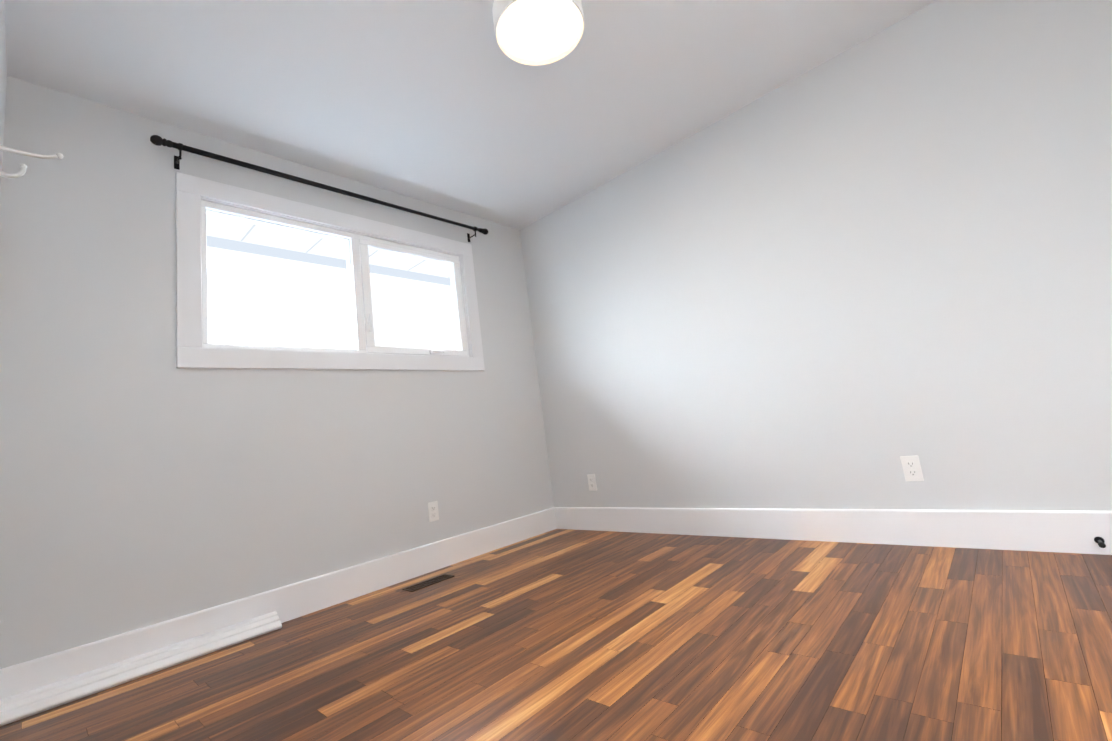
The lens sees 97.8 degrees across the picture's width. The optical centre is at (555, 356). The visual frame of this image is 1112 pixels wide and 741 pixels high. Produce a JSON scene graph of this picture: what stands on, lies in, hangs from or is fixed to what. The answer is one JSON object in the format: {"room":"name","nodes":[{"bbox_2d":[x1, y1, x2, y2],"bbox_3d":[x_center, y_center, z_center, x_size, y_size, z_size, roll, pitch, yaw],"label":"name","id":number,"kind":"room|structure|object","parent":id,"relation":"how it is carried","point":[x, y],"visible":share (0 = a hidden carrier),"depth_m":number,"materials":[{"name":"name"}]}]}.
{"room":"empty bedroom","nodes":[
{"label":"empty bedroom","id":0,"kind":"room"},
{"bbox_2d":[0,0,6,190],"bbox_3d":[-0.900,-0.308,0.601,3.464,2.440,0.160,-15,-12,41],"label":"wall","id":1,"kind":"structure","parent":0,"point":[3,73],"depth_m":1.78,"materials":[{"name":"paint"}]},
{"bbox_2d":[0,145,63,177],"bbox_3d":[-1.518,-0.554,1.388,0.032,0.113,0.151,-15,-12,41],"label":"coat hook","id":2,"kind":"object","parent":1,"relation":"attached to","point":[22,171],"visible":1,"depth_m":1.38,"materials":[{"name":"white metal"}]},
{"bbox_2d":[0,76,553,668],"bbox_3d":[-1.183,0.100,2.912,0.160,2.440,3.198,-15,-12,41],"label":"wall","id":3,"kind":"structure","parent":0,"point":[144,480],"depth_m":2.19,"materials":[{"name":"paint"}]},
{"bbox_2d":[0,507,556,699],"bbox_3d":[-0.974,1.200,2.675,0.016,0.158,2.878,-15,-12,41],"label":"baseboard","id":4,"kind":"structure","parent":3,"relation":"attached to","point":[299,599],"depth_m":2.33,"materials":[{"name":"white wood"}]},
{"bbox_2d":[150,135,487,241],"bbox_3d":[-1.217,-0.945,2.989,0.108,0.098,1.996,-15,-12,41],"label":"curtain rod","id":5,"kind":"object","parent":3,"relation":"attached to","point":[156,140],"visible":1,"depth_m":2.64,"materials":[{"name":"black metal"}]},
{"bbox_2d":[206,215,450,285],"bbox_3d":[-1.610,-0.869,3.345,0.639,0.258,5.878,-15,-12,41],"label":"roof eave","id":6,"kind":"object","parent":3,"relation":"attached to","point":[328,251],"depth_m":3.36},
{"bbox_2d":[176,172,484,370],"bbox_3d":[-1.215,-0.384,2.960,0.125,0.964,1.774,-15,-12,41],"label":"window unit","id":7,"kind":"structure","parent":3,"relation":"in","point":[198,199],"depth_m":2.76,"materials":[{"name":"white"}]},
{"bbox_2d":[428,501,438,521],"bbox_3d":[-0.756,0.958,2.993,0.010,0.115,0.070,-15,-12,41],"label":"electrical outlet","id":8,"kind":"object","parent":3,"relation":"attached to","point":[433,513],"visible":1,"depth_m":2.99,"materials":[{"name":"white plastic"}]},
{"bbox_2d":[4,0,936,229],"bbox_3d":[-0.035,-1.516,1.918,3.784,0.120,3.198,-15,-12,41],"label":"ceiling","id":9,"kind":"structure","parent":0,"point":[449,104],"depth_m":2.32,"materials":[{"name":"paint"}]},
{"bbox_2d":[492,0,584,65],"bbox_3d":[-0.072,-1.383,2.003,0.370,0.105,0.370,-15,-12,41],"label":"ceiling light","id":10,"kind":"object","parent":9,"relation":"attached to","point":[536,32],"visible":1,"depth_m":2.00,"materials":[{"name":"white glass"}]},
{"bbox_2d":[0,529,1111,740],"bbox_3d":[0.293,0.990,1.516,3.824,0.120,3.238,-15,-12,41],"label":"floor","id":11,"kind":"structure","parent":0,"point":[570,635],"depth_m":1.53,"materials":[{"name":"brown wood"}]},
{"bbox_2d":[0,611,281,725],"bbox_3d":[-1.581,1.207,1.925,0.088,0.063,0.874,-15,-12,41],"label":"baseboard heater","id":12,"kind":"object","parent":11,"relation":"on","point":[17,707],"visible":0.94,"depth_m":1.85,"materials":[{"name":"white"}]},
{"bbox_2d":[402,574,453,591],"bbox_3d":[-0.694,1.236,2.652,0.098,0.008,0.270,-15,-12,41],"label":"floor vent","id":13,"kind":"object","parent":11,"relation":"in","point":[423,584],"visible":0.98,"depth_m":2.64,"materials":[{"name":"brown metal"}]},
{"bbox_2d":[520,0,1111,510],"bbox_3d":[1.158,-0.218,2.833,3.464,2.440,0.160,-15,-12,41],"label":"wall","id":14,"kind":"structure","parent":0,"point":[846,278],"depth_m":2.39,"materials":[{"name":"paint"}]},
{"bbox_2d":[587,474,596,490],"bbox_3d":[0.259,0.912,3.501,0.070,0.115,0.010,-15,-12,41],"label":"electrical outlet","id":15,"kind":"object","parent":14,"relation":"attached to","point":[592,482],"visible":1,"depth_m":3.50,"materials":[{"name":"white plastic"}]},
{"bbox_2d":[554,507,1111,554],"bbox_3d":[1.250,0.895,2.584,3.448,0.158,0.016,-15,-12,41],"label":"baseboard","id":16,"kind":"structure","parent":14,"relation":"attached to","point":[1066,531],"depth_m":2.31,"materials":[{"name":"white wood"}]},
{"bbox_2d":[1094,537,1105,547],"bbox_3d":[2.030,0.696,1.808,0.027,0.027,0.082,-15,-12,41],"label":"door stop","id":17,"kind":"object","parent":16,"relation":"attached to","point":[1100,541],"visible":1,"depth_m":1.83,"materials":[{"name":"black rubber"}]},
{"bbox_2d":[900,455,923,480],"bbox_3d":[1.644,0.519,2.241,0.070,0.115,0.010,-15,-12,41],"label":"electrical outlet","id":18,"kind":"object","parent":14,"relation":"attached to","point":[912,469],"visible":1,"depth_m":2.24,"materials":[{"name":"white plastic"}]}
]}

